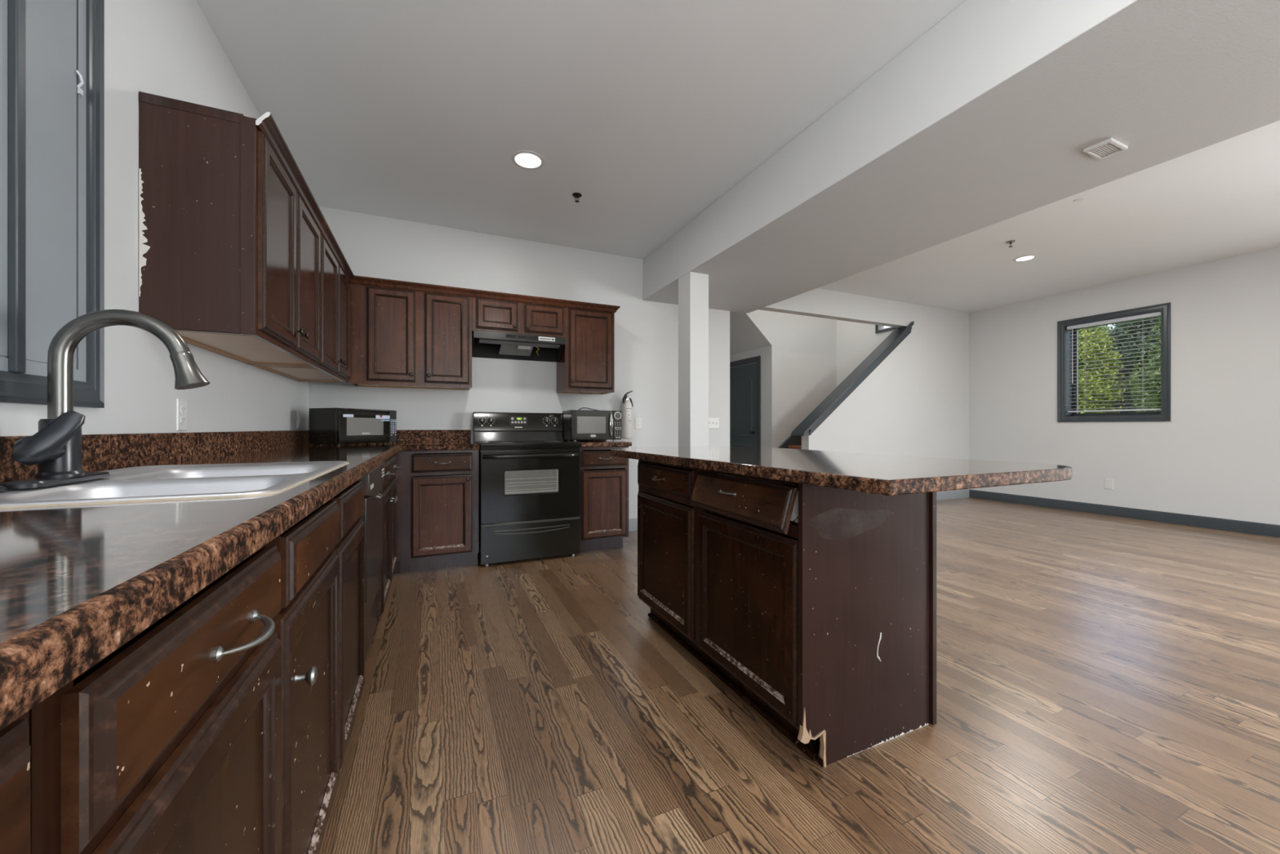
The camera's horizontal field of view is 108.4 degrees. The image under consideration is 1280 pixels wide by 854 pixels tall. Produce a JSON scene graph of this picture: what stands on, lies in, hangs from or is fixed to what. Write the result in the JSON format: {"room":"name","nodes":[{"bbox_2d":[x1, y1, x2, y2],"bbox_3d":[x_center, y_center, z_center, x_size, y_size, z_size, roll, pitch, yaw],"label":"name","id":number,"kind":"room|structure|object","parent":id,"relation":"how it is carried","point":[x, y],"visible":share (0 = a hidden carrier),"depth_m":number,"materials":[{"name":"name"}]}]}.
{"room":"kitchen","nodes":[
{"label":"kitchen","id":0,"kind":"room"},
{"bbox_2d":[0,0,308,435],"bbox_3d":[-1.175,-0.335,0.371,0.120,2.730,7.080,0,0,-24],"label":"wall","id":1,"kind":"structure","parent":0,"point":[166,48],"depth_m":1.52,"materials":[{"name":"paint"}]},
{"bbox_2d":[0,0,104,408],"bbox_3d":[-1.270,-0.723,0.756,0.022,1.335,1.180,0,0,-24],"label":"window","id":2,"kind":"structure","parent":1,"relation":"in","point":[52,51],"depth_m":1.13,"materials":[{"name":"glass"}]},
{"bbox_2d":[176,398,186,430],"bbox_3d":[-1.714,-0.048,1.727,0.008,0.118,0.072,0,0,-24],"label":"wall outlet","id":3,"kind":"object","parent":1,"relation":"attached to","point":[181,404],"visible":1,"depth_m":1.72,"materials":[{"name":"white plastic"}]},
{"bbox_2d":[180,405,186,413],"bbox_3d":[-1.712,-0.068,1.728,0.003,0.028,0.034,0,0,-24],"label":"receptacle","id":4,"kind":"object","parent":3,"relation":"attached to","point":[183,408],"depth_m":1.73,"materials":[{"name":"grey plastic"}]},
{"bbox_2d":[180,416,186,423],"bbox_3d":[-1.712,-0.029,1.728,0.003,0.028,0.034,0,0,-24],"label":"receptacle","id":5,"kind":"object","parent":3,"relation":"attached to","point":[183,419],"depth_m":1.73,"materials":[{"name":"grey plastic"}]},
{"bbox_2d":[138,91,320,367],"bbox_3d":[-1.640,-0.700,1.981,0.349,0.755,0.952,0,0,-24],"label":"upper cabinet","id":6,"kind":"object","parent":1,"relation":"attached to","point":[229,250],"visible":0.97,"depth_m":1.57,"materials":[{"name":"brown wood"}]},
{"bbox_2d":[255,111,354,283],"bbox_3d":[-1.708,-1.075,2.486,0.041,0.054,1.933,0,0,-24],"label":"crown molding","id":7,"kind":"structure","parent":6,"relation":"attached to","point":[266,124],"depth_m":2.02,"materials":[{"name":"brown wood"}]},
{"bbox_2d":[0,429,471,483],"bbox_3d":[-1.034,0.070,1.618,1.159,0.101,4.679,0,0,-24],"label":"backsplash","id":8,"kind":"structure","parent":1,"relation":"attached to","point":[100,452],"depth_m":1.60,"materials":[{"name":"stone"}]},
{"bbox_2d":[297,411,301,428],"bbox_3d":[-2.390,-0.052,3.235,0.012,0.118,0.072,0,0,-24],"label":"wall switch","id":9,"kind":"object","parent":1,"relation":"attached to","point":[299,420],"visible":1,"depth_m":3.22,"materials":[{"name":"white plastic"}]},
{"bbox_2d":[248,235,350,382],"bbox_3d":[-2.030,-0.699,2.850,0.348,0.753,0.947,0,0,-24],"label":"upper cabinet","id":10,"kind":"object","parent":1,"relation":"attached to","point":[334,363],"visible":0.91,"depth_m":2.82,"materials":[{"name":"brown wood"}]},
{"bbox_2d":[308,205,968,519],"bbox_3d":[1.154,-0.335,5.233,8.116,2.730,0.120,0,0,-24],"label":"wall","id":11,"kind":"structure","parent":0,"point":[646,332],"depth_m":4.61,"materials":[{"name":"paint"}]},
{"bbox_2d":[348,284,471,390],"bbox_3d":[-1.787,-0.699,3.648,0.845,0.753,0.353,0,0,-24],"label":"upper cabinet","id":12,"kind":"object","parent":11,"relation":"attached to","point":[399,338],"visible":1,"depth_m":3.51,"materials":[{"name":"brown wood"}]},
{"bbox_2d":[349,275,620,312],"bbox_3d":[-1.213,-1.075,3.912,2.112,0.054,0.345,0,0,-24],"label":"crown molding","id":13,"kind":"structure","parent":12,"relation":"attached to","point":[357,280],"depth_m":3.70,"materials":[{"name":"brown wood"}]},
{"bbox_2d":[471,297,564,337],"bbox_3d":[-1.053,-0.926,3.978,0.760,0.297,0.353,0,0,-24],"label":"upper cabinet","id":14,"kind":"object","parent":11,"relation":"attached to","point":[487,314],"visible":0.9,"depth_m":3.84,"materials":[{"name":"brown wood"}]},
{"bbox_2d":[471,329,565,361],"bbox_3d":[-1.052,-0.693,3.977,0.750,0.166,0.356,0,0,-24],"label":"range hood","id":15,"kind":"object","parent":11,"relation":"attached to","point":[489,344],"visible":0.88,"depth_m":3.98,"materials":[{"name":"black metal"}]},
{"bbox_2d":[556,306,614,394],"bbox_3d":[-0.495,-0.692,4.229,0.460,0.766,0.353,0,0,-24],"label":"upper cabinet","id":16,"kind":"object","parent":11,"relation":"attached to","point":[585,364],"visible":1,"depth_m":4.11,"materials":[{"name":"brown wood"}]},
{"bbox_2d":[621,390,633,438],"bbox_3d":[-0.130,-0.129,4.526,0.119,0.469,0.115,0,0,-24],"label":"fire extinguisher","id":17,"kind":"object","parent":11,"relation":"attached to","point":[626,406],"visible":1,"depth_m":4.48,"materials":[{"name":"grey metal"}]},
{"bbox_2d":[628,518,637,531],"bbox_3d":[0.326,0.970,4.787,1.460,0.120,0.014,0,0,-24],"label":"baseboard","id":18,"kind":"structure","parent":11,"relation":"attached to","point":[633,522],"depth_m":4.60,"materials":[{"name":"grey paint"}]},
{"bbox_2d":[635,417,641,429],"bbox_3d":[-0.017,-0.044,4.636,0.072,0.118,0.008,0,0,-24],"label":"wall outlet","id":19,"kind":"object","parent":11,"relation":"attached to","point":[637,420],"visible":1,"depth_m":4.63,"materials":[{"name":"white plastic"}]},
{"bbox_2d":[708,417,719,428],"bbox_3d":[0.791,-0.048,4.992,0.165,0.118,0.021,0,0,-24],"label":"wall switch","id":20,"kind":"object","parent":11,"relation":"attached to","point":[713,423],"visible":0.94,"depth_m":5.00,"materials":[{"name":"white plastic"}]},
{"bbox_2d":[791,320,914,435],"bbox_3d":[2.795,-0.676,5.979,1.969,1.550,0.215,0,0,-24],"label":"trim","id":21,"kind":"structure","parent":11,"relation":"attached to","point":[825,408],"depth_m":5.89,"materials":[{"name":"wood"}]},
{"bbox_2d":[936,488,968,500],"bbox_3d":[3.455,0.970,6.194,3.101,0.120,0.014,0,0,-24],"label":"baseboard","id":22,"kind":"structure","parent":11,"relation":"attached to","point":[947,495],"depth_m":6.66,"materials":[{"name":"grey paint"}]},
{"bbox_2d":[195,0,1279,312],"bbox_3d":[2.674,-1.760,2.101,8.600,0.120,7.080,0,0,-24],"label":"ceiling","id":23,"kind":"structure","parent":0,"point":[651,112],"depth_m":2.59,"materials":[{"name":"paint"}]},
{"bbox_2d":[511,150,544,169],"bbox_3d":[-0.711,-1.696,2.931,0.207,0.006,0.207,0,0,-24],"label":"recessed light","id":24,"kind":"object","parent":23,"relation":"in","point":[526,159],"visible":1,"depth_m":2.92,"materials":[{"name":"white paint"}]},
{"bbox_2d":[572,192,582,202],"bbox_3d":[-0.460,-1.675,3.370,0.068,0.050,0.068,0,0,-24],"label":"sprinkler","id":25,"kind":"object","parent":23,"relation":"attached to","point":[576,195],"visible":1,"depth_m":3.36,"materials":[{"name":"brown metal"}]},
{"bbox_2d":[642,0,1279,313],"bbox_3d":[2.023,-1.493,1.808,1.304,0.414,6.840,0,0,-24],"label":"ceiling beam","id":26,"kind":"structure","parent":23,"relation":"attached to","point":[989,116],"depth_m":2.09,"materials":[{"name":"paint"}]},
{"bbox_2d":[1083,137,1128,159],"bbox_3d":[2.138,-1.278,2.119,0.154,0.016,0.096,0,0,-24],"label":"ceiling vent","id":27,"kind":"object","parent":26,"relation":"attached to","point":[1107,148],"visible":1,"depth_m":2.11,"materials":[{"name":"grey plastic"}]},
{"bbox_2d":[1088,142,1122,157],"bbox_3d":[2.138,-1.278,2.119,0.134,0.008,0.076,0,0,-24],"label":"grille","id":28,"kind":"object","parent":27,"relation":"attached to","point":[1099,149],"depth_m":2.12,"materials":[{"name":"grey plastic"}]},
{"bbox_2d":[1005,240,1015,247],"bbox_3d":[3.385,-1.675,4.213,0.068,0.050,0.068,0,0,-24],"label":"sprinkler","id":29,"kind":"object","parent":23,"relation":"attached to","point":[1011,242],"visible":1,"depth_m":4.21,"materials":[{"name":"grey metal"}]},
{"bbox_2d":[1013,254,1036,262],"bbox_3d":[3.864,-1.696,4.630,0.183,0.006,0.183,0,0,-24],"label":"recessed light","id":30,"kind":"object","parent":23,"relation":"in","point":[1024,258],"visible":1,"depth_m":4.62,"materials":[{"name":"white paint"}]},
{"bbox_2d":[1073,198,1084,202],"bbox_3d":[3.278,-1.698,3.447,0.055,0.004,0.055,0,0,-24],"label":"rosette","id":31,"kind":"object","parent":23,"relation":"attached to","point":[1079,199],"visible":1,"depth_m":3.44,"materials":[{"name":"white paint"}]},
{"bbox_2d":[738,309,836,448],"bbox_3d":[1.755,-1.320,6.829,3.000,4.700,0.120,0,0,-24],"label":"wall","id":32,"kind":"structure","parent":0,"point":[802,349],"depth_m":7.02,"materials":[{"name":"paint"}]},
{"bbox_2d":[729,346,766,447],"bbox_3d":[1.633,-0.095,7.734,0.120,2.250,1.630,0,0,-24],"label":"door frame","id":33,"kind":"structure","parent":32,"relation":"in","point":[762,352],"depth_m":7.04,"materials":[{"name":"paint"}]},
{"bbox_2d":[729,355,760,446],"bbox_3d":[1.638,-0.037,7.528,0.101,2.135,0.980,0,0,-24],"label":"door","id":34,"kind":"structure","parent":33,"relation":"attached to","point":[745,380],"depth_m":7.43,"materials":[{"name":"grey paint"}]},
{"bbox_2d":[729,311,766,355],"bbox_3d":[0.858,-2.055,7.386,1.820,1.670,1.630,0,0,-24],"label":"wall","id":35,"kind":"structure","parent":32,"relation":"attached to","point":[743,338],"depth_m":7.11,"materials":[{"name":"paint"}]},
{"bbox_2d":[319,497,1279,853],"bbox_3d":[2.047,1.090,3.496,8.600,0.120,10.100,0,0,-24],"label":"floor","id":36,"kind":"structure","parent":0,"point":[1106,684],"depth_m":1.64,"materials":[{"name":"brown wood"}]},
{"bbox_2d":[0,710,30,853],"bbox_3d":[-0.476,0.594,-0.206,0.674,0.873,0.854,0,0,-24],"label":"base cabinet","id":37,"kind":"object","parent":36,"relation":"on","point":[15,747],"visible":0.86,"depth_m":0.27,"materials":[{"name":"brown wood"}]},
{"bbox_2d":[29,539,281,853],"bbox_3d":[-0.754,0.594,0.412,0.674,0.873,0.500,0,0,-24],"label":"base cabinet","id":38,"kind":"object","parent":36,"relation":"on","point":[171,742],"visible":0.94,"depth_m":0.45,"materials":[{"name":"brown wood"}]},
{"bbox_2d":[273,479,364,853],"bbox_3d":[-1.060,0.594,1.087,0.669,0.873,0.980,0,0,-24],"label":"base cabinet","id":39,"kind":"object","parent":36,"relation":"on","point":[320,621],"visible":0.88,"depth_m":1.00,"materials":[{"name":"brown wood"}]},
{"bbox_2d":[360,462,384,662],"bbox_3d":[-1.391,0.546,1.812,0.660,0.768,0.606,0,0,-24],"label":"dishwasher","id":40,"kind":"object","parent":36,"relation":"on","point":[372,515],"visible":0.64,"depth_m":1.86,"materials":[{"name":"black metal"}]},
{"bbox_2d":[377,453,400,620],"bbox_3d":[-1.744,0.594,2.615,0.674,0.873,1.140,0,0,-24],"label":"base cabinet","id":41,"kind":"object","parent":36,"relation":"on","point":[388,566],"visible":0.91,"depth_m":2.57,"materials":[{"name":"brown wood"}]},
{"bbox_2d":[0,429,479,730],"bbox_3d":[-1.029,0.090,1.620,1.170,0.142,4.679,0,0,-24],"label":"countertop","id":42,"kind":"structure","parent":41,"relation":"on","point":[78,582],"depth_m":0.49,"materials":[{"name":"stone"}]},
{"bbox_2d":[0,309,209,488],"bbox_3d":[-1.157,-0.074,1.042,0.282,0.384,0.250,0,0,-24],"label":"faucet","id":43,"kind":"object","parent":42,"relation":"on","point":[56,446],"visible":1,"depth_m":0.99,"materials":[{"name":"black"}]},
{"bbox_2d":[0,461,349,536],"bbox_3d":[-1.077,0.208,1.103,0.548,0.200,0.872,0,0,-24],"label":"sink","id":44,"kind":"object","parent":42,"relation":"in","point":[175,482],"visible":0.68,"depth_m":1.08,"materials":[{"name":"silver metal"}]},
{"bbox_2d":[309,408,396,445],"bbox_3d":[-2.024,-0.005,3.282,0.274,0.250,0.471,0,0,18],"label":"microwave","id":45,"kind":"object","parent":42,"relation":"on","point":[338,426],"visible":1,"depth_m":3.11,"materials":[{"name":"black"}]},
{"bbox_2d":[393,449,478,573],"bbox_3d":[-1.595,0.594,3.548,0.620,0.873,0.692,0,0,-24],"label":"base cabinet","id":46,"kind":"object","parent":36,"relation":"on","point":[437,491],"visible":0.97,"depth_m":3.29,"materials":[{"name":"brown wood"}]},
{"bbox_2d":[472,412,580,565],"bbox_3d":[-0.948,0.449,3.807,0.768,1.162,0.709,0,0,-24],"label":"range","id":47,"kind":"object","parent":36,"relation":"on","point":[529,475],"visible":0.98,"depth_m":3.56,"materials":[{"name":"black metal"}]},
{"bbox_2d":[473,440,580,446],"bbox_3d":[-0.944,0.125,3.800,0.762,0.024,0.595,0,0,-24],"label":"cooktop","id":48,"kind":"object","parent":47,"relation":"in","point":[482,442],"depth_m":3.60,"materials":[{"name":"black glass"}]},
{"bbox_2d":[578,446,628,552],"bbox_3d":[-0.410,0.594,4.081,0.430,0.873,0.692,0,0,-24],"label":"base cabinet","id":49,"kind":"object","parent":36,"relation":"on","point":[603,477],"visible":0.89,"depth_m":3.81,"materials":[{"name":"brown wood"}]},
{"bbox_2d":[563,439,631,447],"bbox_3d":[-0.407,0.087,4.091,0.440,0.137,0.682,0,0,-24],"label":"countertop","id":50,"kind":"structure","parent":49,"relation":"on","point":[584,443],"depth_m":3.82,"materials":[{"name":"stone"}]},
{"bbox_2d":[562,409,621,441],"bbox_3d":[-0.434,-0.016,4.166,0.462,0.272,0.344,0,0,-24],"label":"microwave","id":51,"kind":"object","parent":50,"relation":"on","point":[578,424],"visible":0.96,"depth_m":4.03,"materials":[{"name":"black"}]},
{"bbox_2d":[678,271,708,446],"bbox_3d":[0.453,-0.128,3.929,0.180,2.316,0.205,0,0,-24],"label":"column","id":52,"kind":"structure","parent":36,"relation":"on","point":[693,287],"depth_m":3.85,"materials":[{"name":"paint"}]},
{"bbox_2d":[637,459,936,767],"bbox_3d":[0.478,0.594,2.040,0.656,0.873,1.250,0,0,-24],"label":"base cabinet","id":53,"kind":"object","parent":36,"relation":"on","point":[815,605],"visible":0.97,"depth_m":1.54,"materials":[{"name":"brown wood"}]},
{"bbox_2d":[610,445,1071,495],"bbox_3d":[0.572,0.138,2.092,0.958,0.036,1.893,0,0,-24],"label":"countertop","id":54,"kind":"structure","parent":53,"relation":"on","point":[884,474],"depth_m":1.45,"materials":[{"name":"stone"}]},
{"bbox_2d":[777,435,801,448],"bbox_3d":[2.526,0.220,6.515,1.850,1.620,1.083,0,0,-24],"label":"stairs","id":55,"kind":"structure","parent":36,"relation":"on","point":[792,442],"depth_m":6.94,"materials":[{"name":"brown wood"}]},
{"bbox_2d":[836,320,893,386],"bbox_3d":[3.401,-1.320,6.972,0.120,4.700,1.210,0,0,-24],"label":"wall","id":56,"kind":"structure","parent":0,"point":[855,341],"depth_m":7.09,"materials":[{"name":"paint"}]},
{"bbox_2d":[875,324,897,333],"bbox_3d":[3.544,-1.740,6.573,0.097,0.732,0.365,0,0,-24],"label":"window","id":57,"kind":"structure","parent":56,"relation":"in","point":[877,331],"depth_m":6.63,"materials":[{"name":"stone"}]},
{"bbox_2d":[968,246,1279,524],"bbox_3d":[6.401,-0.335,3.776,0.260,2.730,7.080,0,0,-24],"label":"wall","id":58,"kind":"structure","parent":0,"point":[1217,455],"depth_m":4.95,"materials":[{"name":"paint"}]},
{"bbox_2d":[1104,478,1113,488],"bbox_3d":[5.513,0.662,5.423,0.008,0.120,0.076,0,0,-24],"label":"wall outlet","id":59,"kind":"object","parent":58,"relation":"attached to","point":[1108,483],"visible":1,"depth_m":5.42,"materials":[{"name":"white plastic"}]},
{"bbox_2d":[1057,302,1170,422],"bbox_3d":[5.627,-0.709,5.468,0.280,1.278,0.982,0,0,-24],"label":"window","id":60,"kind":"structure","parent":58,"relation":"in","point":[1063,360],"depth_m":5.55,"materials":[{"name":"wood"}]},
{"bbox_2d":[1066,311,1160,412],"bbox_3d":[5.565,-0.736,5.434,0.064,1.087,0.840,0,0,-24],"label":"blind","id":61,"kind":"object","parent":60,"relation":"attached to","point":[1072,327],"visible":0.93,"depth_m":5.40,"materials":[{"name":"grey plastic"}]},
{"bbox_2d":[968,488,1279,537],"bbox_3d":[6.276,0.973,3.719,0.014,0.115,6.839,0,0,-24],"label":"baseboard","id":62,"kind":"structure","parent":58,"relation":"attached to","point":[1244,526],"depth_m":5.17,"materials":[{"name":"wood"}]},
{"label":"outside","id":63,"kind":"structure","parent":0,"visible":0},
{"bbox_3d":[27.755,1.480,20.696,52.400,0.100,75.000,0,0,-24],"label":"ground","id":64,"kind":"structure","parent":63,"visible":0},
{"bbox_2d":[1078,325,1128,413],"bbox_3d":[19.408,-1.949,21.600,4.567,6.771,4.656,0,0,15],"label":"tree","id":65,"kind":"object","parent":64,"relation":"on","point":[1100,393],"visible":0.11,"depth_m":20.05,"materials":[{"name":"green plant"}]},
{"bbox_2d":[1081,323,1157,408],"bbox_3d":[29.818,-2.944,28.137,6.680,8.760,6.552,0,0,18],"label":"tree","id":66,"kind":"object","parent":64,"relation":"on","point":[1110,326],"visible":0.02,"depth_m":28.33,"materials":[{"name":"green plant"}]},
{"bbox_2d":[1100,317,1160,413],"bbox_3d":[25.792,-2.446,22.331,5.758,7.766,5.871,0,0,-28],"label":"tree","id":67,"kind":"object","parent":64,"relation":"on","point":[1128,396],"visible":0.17,"depth_m":22.40,"materials":[{"name":"green plant"}]},
{"bbox_2d":[1128,316,1160,412],"bbox_3d":[21.798,-1.939,17.393,4.586,6.751,4.559,0,0,-24],"label":"tree","id":68,"kind":"object","parent":64,"relation":"on","point":[1145,394],"visible":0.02,"depth_m":18.30,"materials":[{"name":"green plant"}]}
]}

